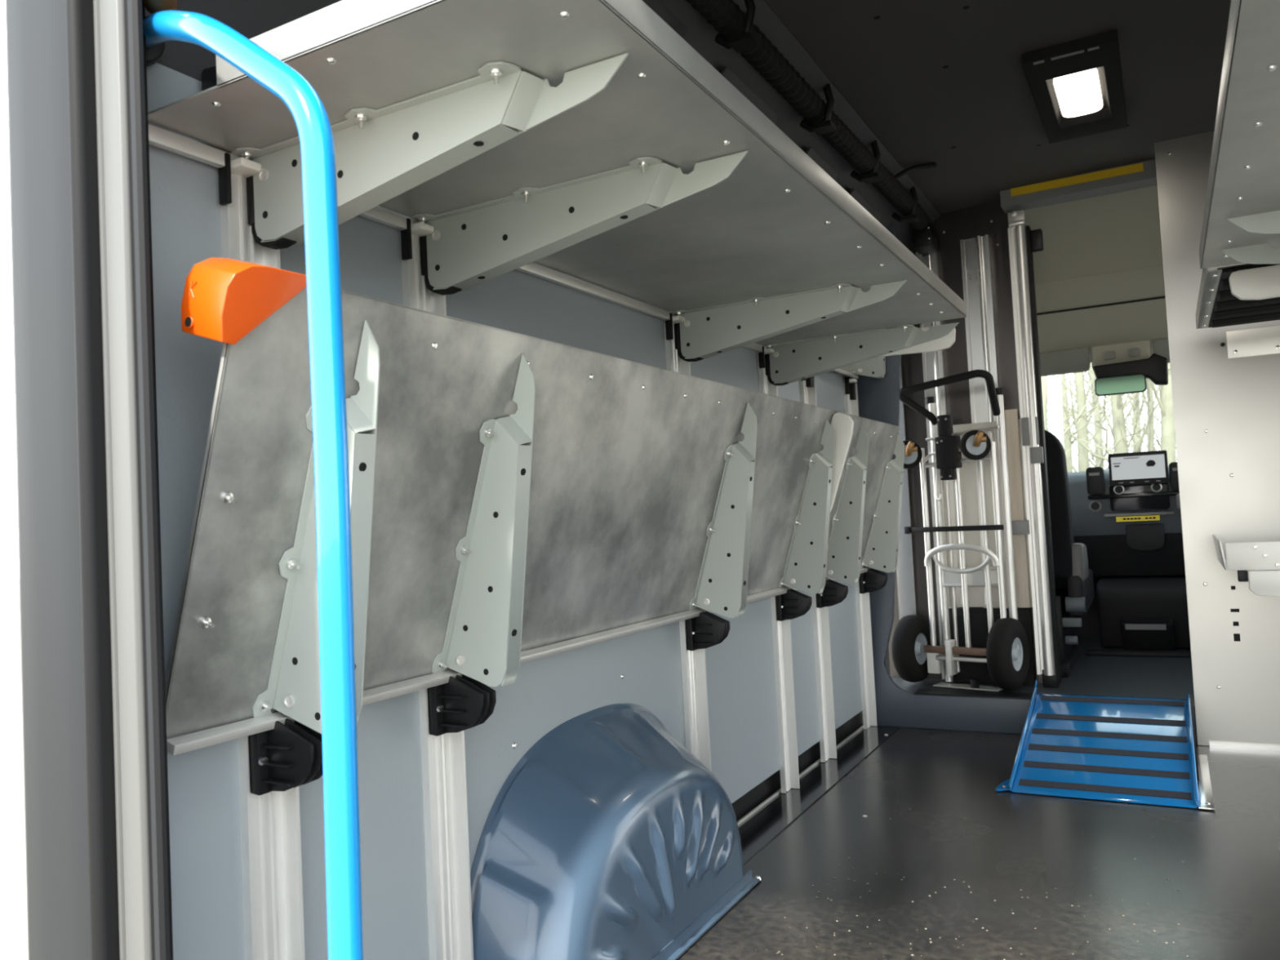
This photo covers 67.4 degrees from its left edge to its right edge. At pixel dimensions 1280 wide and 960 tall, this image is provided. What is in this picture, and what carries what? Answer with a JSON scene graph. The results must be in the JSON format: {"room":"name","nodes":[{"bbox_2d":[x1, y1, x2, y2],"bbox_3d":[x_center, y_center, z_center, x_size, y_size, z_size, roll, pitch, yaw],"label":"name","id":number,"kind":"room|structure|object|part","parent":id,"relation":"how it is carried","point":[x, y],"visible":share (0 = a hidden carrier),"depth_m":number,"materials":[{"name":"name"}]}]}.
{"room":"vehicle interior","nodes":[
{"label":"vehicle interior","id":0,"kind":"room"},
{"bbox_2d":[146,62,862,959],"bbox_3d":[0.114,0.174,2.373,0.021,1.335,2.947,-4,-3,29],"label":"wall","id":1,"kind":"structure","parent":0,"point":[643,668],"depth_m":1.46,"materials":[{"name":"grey plastic"}]},
{"bbox_2d":[142,0,173,959],"bbox_3d":[-0.603,-0.057,1.083,0.174,2.088,0.007,-4,-3,29],"label":"trim","id":2,"kind":"structure","parent":1,"relation":"attached to","point":[143,4],"depth_m":1.04,"materials":[{"name":"black"}]},
{"bbox_2d":[142,0,363,959],"bbox_3d":[-0.423,0.107,0.964,0.427,1.336,0.075,-5,-3,45],"label":"handle","id":3,"kind":"object","parent":1,"relation":"attached to","point":[164,24],"visible":0.93,"depth_m":0.83,"materials":[{"name":"blue"}]},
{"bbox_2d":[217,152,323,959],"bbox_3d":[-0.449,0.237,1.212,0.108,1.312,0.074,-4,-3,29],"label":"support rail","id":4,"kind":"object","parent":1,"relation":"attached to","point":[273,763],"visible":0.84,"depth_m":1.22,"materials":[{"name":"white metal"}]},
{"bbox_2d":[164,257,853,755],"bbox_3d":[0.036,0.041,1.962,0.228,0.561,2.130,-4,-3,29],"label":"shelf","id":5,"kind":"object","parent":4,"relation":"attached to","point":[516,499],"visible":0.92,"depth_m":1.45,"materials":[{"name":"metal"}]},
{"bbox_3d":[0.571,-0.026,2.864,0.069,0.349,0.017,16,7,28],"label":"arm","id":6,"kind":"part","parent":5,"relation":"part of","materials":[{"name":"white paint"}]},
{"bbox_2d":[400,217,496,959],"bbox_3d":[-0.289,0.240,1.504,0.108,1.312,0.074,-4,-3,29],"label":"support rail","id":7,"kind":"object","parent":1,"relation":"attached to","point":[446,710],"visible":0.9,"depth_m":1.51,"materials":[{"name":"white metal"}]},
{"bbox_2d":[147,0,966,385],"bbox_3d":[0.161,-0.389,1.883,0.592,0.159,2.053,-4,-3,29],"label":"shelf","id":8,"kind":"object","parent":7,"relation":"attached to","point":[588,140],"visible":0.97,"depth_m":1.30,"materials":[{"name":"metal"}]},
{"bbox_2d":[200,66,217,91],"bbox_3d":[-0.461,-0.475,1.228,0.135,0.091,0.130,-4,-3,29],"label":"wall box","id":9,"kind":"object","parent":8,"relation":"on","point":[209,80],"visible":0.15,"depth_m":1.20,"materials":[{"name":"black plastic"}]},
{"bbox_3d":[0.720,-0.386,2.737,0.349,0.069,0.017,-4,-3,29],"label":"arm","id":10,"kind":"part","parent":8,"relation":"part of","materials":[{"name":"white paint"}]},
{"bbox_2d":[663,312,729,772],"bbox_3d":[0.151,0.250,2.303,0.108,1.312,0.074,-4,-3,29],"label":"support rail","id":11,"kind":"object","parent":1,"relation":"attached to","point":[702,632],"visible":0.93,"depth_m":2.31,"materials":[{"name":"white metal"}]},
{"bbox_2d":[756,346,812,793],"bbox_3d":[0.441,0.257,2.831,0.108,1.312,0.074,-4,-3,29],"label":"support rail","id":12,"kind":"object","parent":1,"relation":"attached to","point":[793,604],"visible":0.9,"depth_m":2.84,"materials":[{"name":"white metal"}]},
{"bbox_2d":[731,710,863,821],"bbox_3d":[0.091,0.204,2.385,0.017,1.427,2.984,-4,-3,29],"label":"trim","id":13,"kind":"structure","parent":1,"relation":"attached to","point":[756,796],"depth_m":2.85,"materials":[{"name":"black"}]},
{"bbox_2d":[799,376,848,762],"bbox_3d":[0.617,0.261,3.151,0.108,1.312,0.074,-4,-3,29],"label":"support rail","id":14,"kind":"object","parent":1,"relation":"attached to","point":[834,593],"visible":0.65,"depth_m":3.16,"materials":[{"name":"white metal"}]},
{"bbox_2d":[785,328,885,378],"bbox_3d":[0.682,-0.608,3.303,0.140,0.448,0.759,-4,-3,29],"label":"shelf","id":15,"kind":"object","parent":14,"relation":"attached to","point":[875,367],"visible":0.16,"depth_m":3.59,"materials":[{"name":"metal"}]},
{"bbox_2d":[825,411,904,583],"bbox_3d":[0.731,0.065,3.271,0.184,0.549,0.748,-4,-3,29],"label":"shelf","id":16,"kind":"object","parent":14,"relation":"attached to","point":[864,529],"visible":0.87,"depth_m":3.34,"materials":[{"name":"metal"}]},
{"bbox_2d":[144,0,940,248],"bbox_3d":[0.271,-0.811,2.502,0.365,0.626,3.376,-4,-3,29],"label":"wall","id":17,"kind":"structure","parent":0,"point":[251,19],"depth_m":2.29,"materials":[{"name":"grey metal"}]},
{"bbox_2d":[5,0,90,959],"bbox_3d":[-0.654,0.036,1.177,0.226,2.784,0.186,-4,-3,29],"label":"trim","id":18,"kind":"structure","parent":17,"relation":"attached to","point":[57,872],"depth_m":1.08,"materials":[{"name":"grey"}]},
{"bbox_2d":[65,0,119,959],"bbox_3d":[-0.590,0.027,1.036,0.023,2.784,0.030,-4,-3,29],"label":"trim","id":19,"kind":"structure","parent":17,"relation":"attached to","point":[82,100],"depth_m":1.03,"materials":[{"name":"grey metal"}]},
{"bbox_2d":[93,0,152,959],"bbox_3d":[-0.549,0.025,1.032,0.053,2.784,0.026,-4,-3,29],"label":"trim","id":20,"kind":"structure","parent":17,"relation":"attached to","point":[109,31],"depth_m":1.02,"materials":[{"name":"grey"}]},
{"bbox_2d":[124,0,170,959],"bbox_3d":[-0.511,0.022,1.004,0.017,2.784,0.047,-1,-3,-38],"label":"trim","id":21,"kind":"structure","parent":17,"relation":"attached to","point":[137,17],"depth_m":0.99,"materials":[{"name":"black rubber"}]},
{"bbox_2d":[642,0,687,39],"bbox_3d":[-0.049,-0.911,1.875,0.096,0.120,0.521,-4,-3,29],"label":"panel","id":22,"kind":"object","parent":17,"relation":"attached to","point":[655,6],"visible":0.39,"depth_m":1.99,"materials":[{"name":"grey plastic"}]},
{"bbox_2d":[720,66,778,124],"bbox_3d":[0.247,-0.904,2.413,0.096,0.120,0.391,-4,-3,29],"label":"panel","id":23,"kind":"object","parent":17,"relation":"attached to","point":[729,75],"visible":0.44,"depth_m":2.37,"materials":[{"name":"grey plastic"}]},
{"bbox_2d":[686,0,938,254],"bbox_3d":[0.435,-1.011,2.429,0.204,0.168,3.176,-4,-3,29],"label":"cable","id":24,"kind":"object","parent":17,"relation":"attached to","point":[737,30],"visible":1,"depth_m":2.59,"materials":[{"name":"black plastic"}]},
{"bbox_2d":[805,146,837,180],"bbox_3d":[0.517,-0.898,2.904,0.096,0.120,0.312,-4,-3,29],"label":"panel","id":25,"kind":"object","parent":17,"relation":"attached to","point":[810,152],"visible":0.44,"depth_m":2.87,"materials":[{"name":"grey"}]},
{"bbox_2d":[848,188,881,222],"bbox_3d":[0.748,-0.893,3.324,0.096,0.120,0.399,-4,-3,29],"label":"panel","id":26,"kind":"object","parent":17,"relation":"attached to","point":[853,193],"visible":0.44,"depth_m":3.29,"materials":[{"name":"grey"}]},
{"bbox_2d":[888,200,1042,682],"bbox_3d":[1.252,-0.149,3.829,0.618,1.888,0.012,-4,-3,29],"label":"wall","id":27,"kind":"structure","parent":0,"point":[989,219],"depth_m":3.83,"materials":[{"name":"grey metal"}]},
{"bbox_2d":[896,365,916,619],"bbox_3d":[1.061,0.170,3.886,0.068,1.265,0.007,-4,-3,29],"label":"trim","id":28,"kind":"structure","parent":27,"relation":"attached to","point":[904,568],"depth_m":3.88,"materials":[{"name":"silver metal"}]},
{"bbox_2d":[1000,159,1156,213],"bbox_3d":[1.625,-1.089,3.565,0.531,0.070,0.110,-4,-3,29],"label":"trim","id":29,"kind":"structure","parent":27,"relation":"attached to","point":[1140,175],"depth_m":3.53,"materials":[{"name":"grey"}]},
{"bbox_2d":[676,726,1279,959],"bbox_3d":[0.858,0.887,1.880,1.879,0.052,3.132,-4,-3,29],"label":"floor","id":30,"kind":"structure","parent":0,"point":[1226,905],"depth_m":2.15,"materials":[{"name":"plastic"}]},
{"bbox_2d":[470,702,761,959],"bbox_3d":[-0.010,0.680,1.867,0.189,0.445,0.855,-4,-3,29],"label":"wheel arch","id":31,"kind":"object","parent":30,"relation":"on","point":[608,838],"visible":0.99,"depth_m":1.71,"materials":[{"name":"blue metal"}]},
{"bbox_2d":[766,768,1188,959],"bbox_3d":[0.834,0.872,2.186,0.732,0.002,1.611,-4,-3,29],"label":"crumbs","id":32,"kind":"object","parent":30,"relation":"on","point":[972,769],"visible":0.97,"depth_m":1.94,"materials":[{"name":"brown"}]},
{"bbox_2d":[995,680,1214,810],"bbox_3d":[1.413,0.775,2.917,0.537,0.192,0.722,-4,-3,29],"label":"ramp","id":33,"kind":"object","parent":30,"relation":"on","point":[1118,748],"visible":1,"depth_m":2.85,"materials":[{"name":"blue metal"}]},
{"bbox_3d":[1.068,0.881,2.796,0.037,0.004,0.176,-4,-3,29],"label":"foot plate","id":34,"kind":"part","parent":33,"relation":"part of","materials":[{"name":"blue metal"}]},
{"bbox_3d":[1.684,0.784,2.917,0.007,0.135,0.452,-4,-3,29],"label":"plate","id":35,"kind":"part","parent":33,"relation":"part of","materials":[{"name":"black"}]},
{"bbox_3d":[1.601,0.852,2.730,0.036,0.004,0.579,-4,-3,29],"label":"foot plate","id":36,"kind":"part","parent":33,"relation":"part of","materials":[{"name":"silver metal"}]},
{"bbox_2d":[884,576,1102,675],"bbox_3d":[2.107,-0.024,4.203,1.810,2.175,1.392,-4,-3,29],"label":"wall","id":37,"kind":"structure","parent":0,"point":[1090,628],"depth_m":4.76,"materials":[{"name":"black"}]},
{"bbox_2d":[1067,462,1185,577],"bbox_3d":[2.281,0.192,4.492,1.723,0.513,0.435,-4,-3,29],"label":"dashboard","id":38,"kind":"object","parent":37,"relation":"attached to","point":[1113,548],"visible":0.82,"depth_m":4.38,"materials":[{"name":"grey plastic"}]},
{"bbox_2d":[1085,466,1105,494],"bbox_3d":[2.091,0.004,4.405,0.073,0.126,0.080,-4,-3,29],"label":"air vent","id":39,"kind":"object","parent":38,"relation":"attached to","point":[1095,476],"depth_m":4.38,"materials":[{"name":"grey plastic"}]},
{"bbox_3d":[2.164,0.043,4.338,0.043,0.043,0.012,-4,-3,29],"label":"knob","id":40,"kind":"part","parent":38,"relation":"part of","materials":[{"name":"silver metal"}]},
{"bbox_2d":[1115,515,1159,521],"bbox_3d":[2.233,0.173,4.306,0.174,0.023,0.007,-4,-3,29],"label":"warning label","id":41,"kind":"object","parent":38,"relation":"attached to","point":[1153,517],"visible":1,"depth_m":4.30,"materials":[{"name":"yellow plastic"}]},
{"bbox_2d":[1107,449,1168,486],"bbox_3d":[2.234,-0.052,4.306,0.235,0.146,0.046,-4,-3,29],"label":"screen","id":42,"kind":"object","parent":38,"relation":"on","point":[1140,468],"visible":1,"depth_m":4.29,"materials":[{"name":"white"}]},
{"bbox_3d":[2.247,0.077,4.321,0.237,0.120,0.039,-4,-3,29],"label":"control panel","id":43,"kind":"part","parent":38,"relation":"part of","materials":[{"name":"black plastic"}]},
{"bbox_3d":[2.295,0.032,4.266,0.043,0.043,0.012,-4,-3,29],"label":"knob","id":44,"kind":"part","parent":38,"relation":"part of","materials":[{"name":"silver metal"}]},
{"bbox_2d":[1168,462,1179,490],"bbox_3d":[2.385,-0.017,4.243,0.077,0.126,0.080,-4,-3,29],"label":"air vent","id":45,"kind":"object","parent":38,"relation":"attached to","point":[1173,469],"depth_m":4.22,"materials":[{"name":"grey plastic"}]},
{"bbox_2d":[765,0,1231,213],"bbox_3d":[1.017,-1.160,2.022,1.479,0.052,3.541,-4,-3,29],"label":"ceiling","id":46,"kind":"structure","parent":0,"point":[942,82],"depth_m":2.66,"materials":[{"name":"black plastic"}]},
{"bbox_2d":[1019,29,1127,143],"bbox_3d":[1.265,-1.111,2.774,0.233,0.036,0.661,-4,-3,29],"label":"recessed light","id":47,"kind":"object","parent":46,"relation":"in","point":[1073,65],"visible":1,"depth_m":2.68,"materials":[{"name":"black plastic"}]},
{"bbox_2d":[1053,67,1102,117],"bbox_3d":[1.256,-1.107,2.748,0.111,0.020,0.313,-4,-3,29],"label":"diffuser","id":48,"kind":"object","parent":47,"relation":"attached to","point":[1078,94],"depth_m":2.73,"materials":[{"name":"white plastic"}]},
{"bbox_2d":[891,637,1195,705],"bbox_3d":[2.046,0.778,3.949,1.775,0.037,1.618,-4,-3,29],"label":"floor","id":49,"kind":"structure","parent":0,"point":[1144,677],"depth_m":3.69,"materials":[{"name":"grey rubber"}]},
{"bbox_2d":[915,252,959,679],"bbox_3d":[1.195,-0.067,3.830,0.081,1.716,0.040,-4,-3,29],"label":"vertical rail","id":50,"kind":"object","parent":49,"relation":"on","point":[933,362],"visible":0.26,"depth_m":3.83,"materials":[{"name":"silver metal"}]},
{"bbox_2d":[891,369,1030,691],"bbox_3d":[1.187,0.194,3.653,0.452,1.179,0.261,-5,-3,42],"label":"hand truck","id":51,"kind":"object","parent":49,"relation":"on","point":[915,653],"visible":0.98,"depth_m":3.62,"materials":[{"name":"silver metal"}]},
{"bbox_3d":[1.174,-0.307,3.643,0.368,0.178,0.130,-5,-3,42],"label":"handle","id":52,"kind":"part","parent":51,"relation":"part of","materials":[{"name":"black rubber"}]},
{"bbox_3d":[1.239,0.778,3.615,0.252,0.004,0.070,-5,-3,42],"label":"toe plate","id":53,"kind":"part","parent":51,"relation":"part of","materials":[{"name":"silver metal"}]},
{"bbox_3d":[1.258,0.368,3.633,0.231,0.077,0.012,-5,-3,42],"label":"cross plate","id":54,"kind":"part","parent":51,"relation":"part of","materials":[{"name":"silver metal"}]},
{"bbox_2d":[960,234,1008,608],"bbox_3d":[1.357,-0.087,3.740,0.107,1.733,0.042,-4,-3,29],"label":"vertical rail","id":55,"kind":"object","parent":49,"relation":"on","point":[975,256],"visible":0.38,"depth_m":3.76,"materials":[{"name":"silver metal"}]},
{"bbox_2d":[948,608,1035,684],"bbox_3d":[1.339,0.638,3.700,0.326,0.286,0.037,-4,-3,29],"label":"storage box","id":56,"kind":"object","parent":49,"relation":"on","point":[978,616],"visible":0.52,"depth_m":3.70,"materials":[{"name":"black plastic"}]},
{"bbox_2d":[937,419,1032,607],"bbox_3d":[1.329,0.134,3.713,0.310,0.713,0.012,-4,-3,29],"label":"board","id":57,"kind":"object","parent":56,"relation":"on","point":[968,470],"visible":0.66,"depth_m":3.73,"materials":[{"name":"grey"}]},
{"bbox_2d":[1004,408,1031,607],"bbox_3d":[1.434,0.107,3.645,0.046,0.753,0.019,-4,-3,29],"label":"batten","id":58,"kind":"object","parent":56,"relation":"on","point":[1011,420],"visible":1,"depth_m":3.64,"materials":[{"name":"brown wood"}]},
{"bbox_2d":[1007,209,1061,688],"bbox_3d":[1.472,-0.123,3.608,0.170,1.791,0.091,-4,-3,29],"label":"post","id":59,"kind":"object","parent":49,"relation":"on","point":[1023,241],"visible":0.98,"depth_m":3.58,"materials":[{"name":"silver metal"}]},
{"bbox_3d":[1.461,-0.148,3.576,0.070,0.174,0.024,-4,-3,29],"label":"latch plate","id":60,"kind":"part","parent":59,"relation":"part of","materials":[{"name":"grey metal"}]},
{"bbox_2d":[1044,430,1094,676],"bbox_3d":[1.637,0.185,4.110,0.494,1.196,0.647,-4,-3,29],"label":"seat","id":61,"kind":"object","parent":49,"relation":"on","point":[1073,579],"visible":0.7,"depth_m":3.83,"materials":[{"name":"black fabric"}]},
{"bbox_3d":[1.534,0.091,3.976,0.452,0.626,0.130,-4,-3,29],"label":"backrest","id":62,"kind":"part","parent":61,"relation":"part of","materials":[{"name":"black fabric"}]},
{"bbox_2d":[1054,577,1067,588],"bbox_3d":[1.673,0.398,4.199,0.444,0.122,0.452,-4,-3,29],"label":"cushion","id":63,"kind":"object","parent":61,"relation":"on","point":[1060,583],"depth_m":3.92,"materials":[{"name":"black fabric"}]},
{"bbox_3d":[1.783,0.753,3.988,0.063,0.039,0.586,-4,-3,29],"label":"rail","id":64,"kind":"part","parent":61,"relation":"part of","materials":[{"name":"black"}]},
{"bbox_3d":[1.711,0.564,3.803,0.070,0.035,0.026,-4,-3,29],"label":"lever","id":65,"kind":"part","parent":61,"relation":"part of","materials":[{"name":"grey plastic"}]},
{"bbox_3d":[1.705,0.633,3.791,0.044,0.034,0.034,-4,-3,29],"label":"adjuster knob","id":66,"kind":"part","parent":61,"relation":"part of","materials":[{"name":"grey plastic"}]},
{"bbox_3d":[1.725,0.493,3.801,0.070,0.060,0.060,-4,-3,29],"label":"adjuster knob","id":67,"kind":"part","parent":61,"relation":"part of","materials":[{"name":"grey plastic"}]},
{"bbox_3d":[1.777,0.331,3.892,0.059,0.152,0.220,-4,-3,29],"label":"trim","id":68,"kind":"part","parent":61,"relation":"part of","materials":[{"name":"grey plastic"}]},
{"bbox_2d":[1084,575,1191,657],"bbox_3d":[2.466,0.596,4.296,0.844,0.309,0.592,-4,-3,29],"label":"compartment","id":69,"kind":"object","parent":49,"relation":"on","point":[1140,615],"visible":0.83,"depth_m":4.25,"materials":[{"name":"black plastic"}]},
{"bbox_3d":[2.350,0.738,4.065,0.844,0.017,0.078,-4,-3,29],"label":"sill","id":70,"kind":"part","parent":69,"relation":"part of","materials":[{"name":"black"}]},
{"bbox_2d":[848,130,1279,746],"bbox_3d":[1.586,-0.122,3.285,1.757,2.001,0.061,-4,-3,29],"label":"wall","id":71,"kind":"structure","parent":0,"point":[1227,411],"depth_m":3.11,"materials":[{"name":"grey metal"}]},
{"bbox_2d":[737,724,863,825],"bbox_3d":[0.145,0.907,2.337,0.005,0.007,2.949,-4,-3,29],"label":"trim","id":72,"kind":"structure","parent":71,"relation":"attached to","point":[842,742],"depth_m":2.81,"materials":[{"name":"silver metal"}]},
{"bbox_2d":[737,725,899,864],"bbox_3d":[0.201,0.909,2.311,0.124,0.003,2.958,-4,-3,29],"label":"trim","id":73,"kind":"structure","parent":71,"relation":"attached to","point":[758,829],"depth_m":2.80,"materials":[{"name":"black"}]},
{"bbox_2d":[843,377,887,728],"bbox_3d":[0.858,0.266,3.589,0.108,1.312,0.074,-4,-3,29],"label":"support rail","id":74,"kind":"object","parent":71,"relation":"attached to","point":[872,580],"visible":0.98,"depth_m":3.60,"materials":[{"name":"white metal"}]},
{"bbox_2d":[914,688,1032,699],"bbox_3d":[1.228,0.779,3.493,0.435,0.006,0.090,-4,-3,29],"label":"trim","id":75,"kind":"structure","parent":71,"relation":"on","point":[1020,695],"depth_m":3.49,"materials":[{"name":"black"}]},
{"bbox_2d":[1208,742,1279,751],"bbox_3d":[2.112,0.833,2.945,0.631,0.014,0.014,-4,-3,29],"label":"trim","id":76,"kind":"structure","parent":71,"relation":"attached to","point":[1213,744],"depth_m":3.04,"materials":[{"name":"silver metal"}]},
{"bbox_2d":[1212,534,1279,595],"bbox_3d":[1.981,0.235,2.731,0.579,0.161,0.487,-4,-3,29],"label":"shelf","id":77,"kind":"object","parent":71,"relation":"attached to","point":[1242,557],"visible":1,"depth_m":2.63,"materials":[{"name":"metal"}]},
{"bbox_3d":[1.897,0.272,2.509,0.518,0.076,0.019,-4,-3,29],"label":"arm","id":78,"kind":"part","parent":77,"relation":"part of","materials":[{"name":"white paint"}]},
{"bbox_2d":[1226,325,1279,359],"bbox_3d":[2.075,-0.447,2.982,0.431,0.087,0.010,-4,-3,29],"label":"mounting plate","id":79,"kind":"object","parent":71,"relation":"attached to","point":[1262,340],"visible":1,"depth_m":3.05,"materials":[{"name":"silver metal"}]},
{"bbox_2d":[1023,185,1168,362],"bbox_3d":[1.973,-0.877,4.070,1.740,0.609,1.079,-4,-3,29],"label":"ceiling","id":80,"kind":"structure","parent":0,"point":[1099,277],"depth_m":3.97,"materials":[{"name":"beige"}]},
{"bbox_2d":[1039,347,1089,376],"bbox_3d":[1.834,-0.538,4.474,0.474,0.117,0.026,-4,-3,29],"label":"sun visor","id":81,"kind":"object","parent":80,"relation":"attached to","point":[1075,360],"visible":0.46,"depth_m":4.40,"materials":[{"name":"grey"}]},
{"bbox_2d":[1090,340,1151,366],"bbox_3d":[2.178,-0.578,4.346,0.239,0.152,0.146,-4,-3,29],"label":"console","id":82,"kind":"object","parent":80,"relation":"attached to","point":[1138,350],"visible":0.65,"depth_m":4.29,"materials":[{"name":"beige plastic"}]},
{"bbox_2d":[1088,353,1168,385],"bbox_3d":[2.152,-0.475,4.231,0.308,0.138,0.083,-4,-3,29],"label":"housing","id":83,"kind":"object","parent":82,"relation":"attached to","point":[1155,368],"visible":0.89,"depth_m":4.17,"materials":[{"name":"black plastic"}]},
{"bbox_2d":[1094,373,1146,395],"bbox_3d":[2.102,-0.415,4.202,0.202,0.081,0.035,-4,-3,29],"label":"mirror","id":84,"kind":"object","parent":83,"relation":"attached to","point":[1135,383],"visible":1,"depth_m":4.18,"materials":[{"name":"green mirror"}]},
{"bbox_2d":[1152,337,1169,363],"bbox_3d":[2.483,-0.585,4.118,0.496,0.117,0.026,-4,-3,29],"label":"sun visor","id":85,"kind":"object","parent":80,"relation":"attached to","point":[1161,346],"visible":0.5,"depth_m":4.21,"materials":[{"name":"grey"}]},
{"bbox_3d":[2.120,-0.184,2.401,0.035,2.001,5.237,-4,-3,29],"label":"wall","id":86,"kind":"structure","parent":0,"visible":0},
{"bbox_2d":[1195,263,1279,328],"bbox_3d":[1.709,-0.482,2.343,0.592,0.065,0.835,-4,-3,29],"label":"shelf","id":87,"kind":"object","parent":86,"relation":"attached to","point":[1216,306],"visible":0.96,"depth_m":2.45,"materials":[{"name":"grey metal"}]},
{"bbox_2d":[1199,0,1279,300],"bbox_3d":[1.067,-0.445,1.181,0.605,0.159,1.870,-4,-3,29],"label":"shelf","id":88,"kind":"object","parent":86,"relation":"attached to","point":[1241,222],"visible":1,"depth_m":1.41,"materials":[{"name":"metal"}]},
{"bbox_3d":[1.450,-0.434,2.028,0.349,0.069,0.017,-4,-3,29],"label":"arm","id":89,"kind":"part","parent":88,"relation":"part of","materials":[{"name":"white paint"}]},
{"label":"outside","id":90,"kind":"structure","parent":0,"visible":0},
{"bbox_2d":[0,577,28,959],"bbox_3d":[12.652,1.784,22.808,104.400,0.043,156.600,-4,-3,29],"label":"ground","id":91,"kind":"structure","parent":90,"point":[14,944],"depth_m":6.00,"materials":[{"name":"white"}]},
{"bbox_2d":[1047,374,1064,448],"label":"window","id":92,"kind":"structure","parent":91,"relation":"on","point":[1055,428],"depth_m":10.39,"materials":[{"name":"glass"}]},
{"bbox_2d":[1040,375,1075,460],"bbox_3d":[4.884,-1.778,11.484,1.523,6.972,1.414,-4,-3,29],"label":"bare tree","id":93,"kind":"object","parent":91,"relation":"on","point":[1044,379],"visible":0.03,"depth_m":11.23,"materials":[{"name":"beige plant"}]},
{"bbox_2d":[1047,373,1106,463],"bbox_3d":[11.445,-2.640,25.881,2.637,9.176,2.043,-4,-3,29],"label":"bare tree","id":94,"kind":"object","parent":91,"relation":"on","point":[1068,374],"visible":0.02,"depth_m":25.38,"materials":[{"name":"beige plant"}]},
{"bbox_2d":[1047,382,1109,435],"bbox_3d":[6.258,-2.536,15.404,2.858,8.652,1.792,-3,-2,15],"label":"bare tree","id":95,"kind":"object","parent":91,"relation":"on","point":[1078,416],"visible":0.02,"depth_m":15.66,"materials":[{"name":"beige plant"}]},
{"bbox_2d":[1061,363,1124,472],"bbox_3d":[9.201,-3.530,20.521,1.811,10.743,2.692,-3,-2,-8],"label":"bare tree","id":96,"kind":"object","parent":91,"relation":"on","point":[1068,442],"visible":0.03,"depth_m":20.70,"materials":[{"name":"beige plant"}]},
{"bbox_2d":[1061,370,1141,471],"bbox_3d":[7.931,-2.389,17.502,1.523,8.360,2.947,-3,-2,12],"label":"bare tree","id":97,"kind":"object","parent":91,"relation":"on","point":[1082,454],"visible":0.16,"depth_m":17.40,"materials":[{"name":"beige plant"}]},
{"bbox_2d":[1047,371,1160,466],"bbox_3d":[7.538,-2.290,15.693,1.583,8.061,1.757,-2,-3,-28],"label":"bare tree","id":98,"kind":"object","parent":91,"relation":"on","point":[1118,429],"visible":0.12,"depth_m":15.54,"materials":[{"name":"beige plant"}]},
{"bbox_2d":[1065,362,1142,470],"bbox_3d":[12.661,-3.015,26.731,2.198,9.868,2.104,-4,-3,29],"label":"bare tree","id":99,"kind":"object","parent":91,"relation":"on","point":[1095,427],"visible":0.06,"depth_m":26.73,"materials":[{"name":"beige plant"}]},
{"bbox_2d":[1075,362,1146,454],"bbox_3d":[10.815,-3.002,22.016,2.396,9.657,1.887,-2,-2,-16],"label":"bare tree","id":100,"kind":"object","parent":91,"relation":"on","point":[1131,398],"visible":0.04,"depth_m":21.83,"materials":[{"name":"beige plant"}]},
{"bbox_2d":[1062,362,1176,466],"bbox_3d":[7.772,-3.051,14.808,2.136,9.482,2.332,-3,-2,3],"label":"bare tree","id":101,"kind":"object","parent":91,"relation":"on","point":[1167,433],"visible":0.02,"depth_m":14.45,"materials":[{"name":"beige plant"}]},
{"bbox_2d":[1101,377,1160,451],"bbox_3d":[9.819,-2.675,19.339,1.864,8.880,2.186,-2,-3,-25],"label":"bare tree","id":102,"kind":"object","parent":91,"relation":"on","point":[1151,431],"visible":0.06,"depth_m":19.19,"materials":[{"name":"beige plant"}]},
{"bbox_2d":[1105,391,1159,452],"bbox_3d":[14.301,-3.648,27.877,2.492,11.074,2.164,-1,-3,-40],"label":"bare tree","id":103,"kind":"object","parent":91,"relation":"on","point":[1135,437],"visible":0.08,"depth_m":27.75,"materials":[{"name":"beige plant"}]},
{"bbox_2d":[1108,385,1177,460],"bbox_3d":[13.571,-3.277,25.059,2.262,10.170,2.368,-1,-3,-45],"label":"bare tree","id":104,"kind":"object","parent":91,"relation":"on","point":[1159,421],"visible":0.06,"depth_m":25.09,"materials":[{"name":"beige plant"}]}
]}

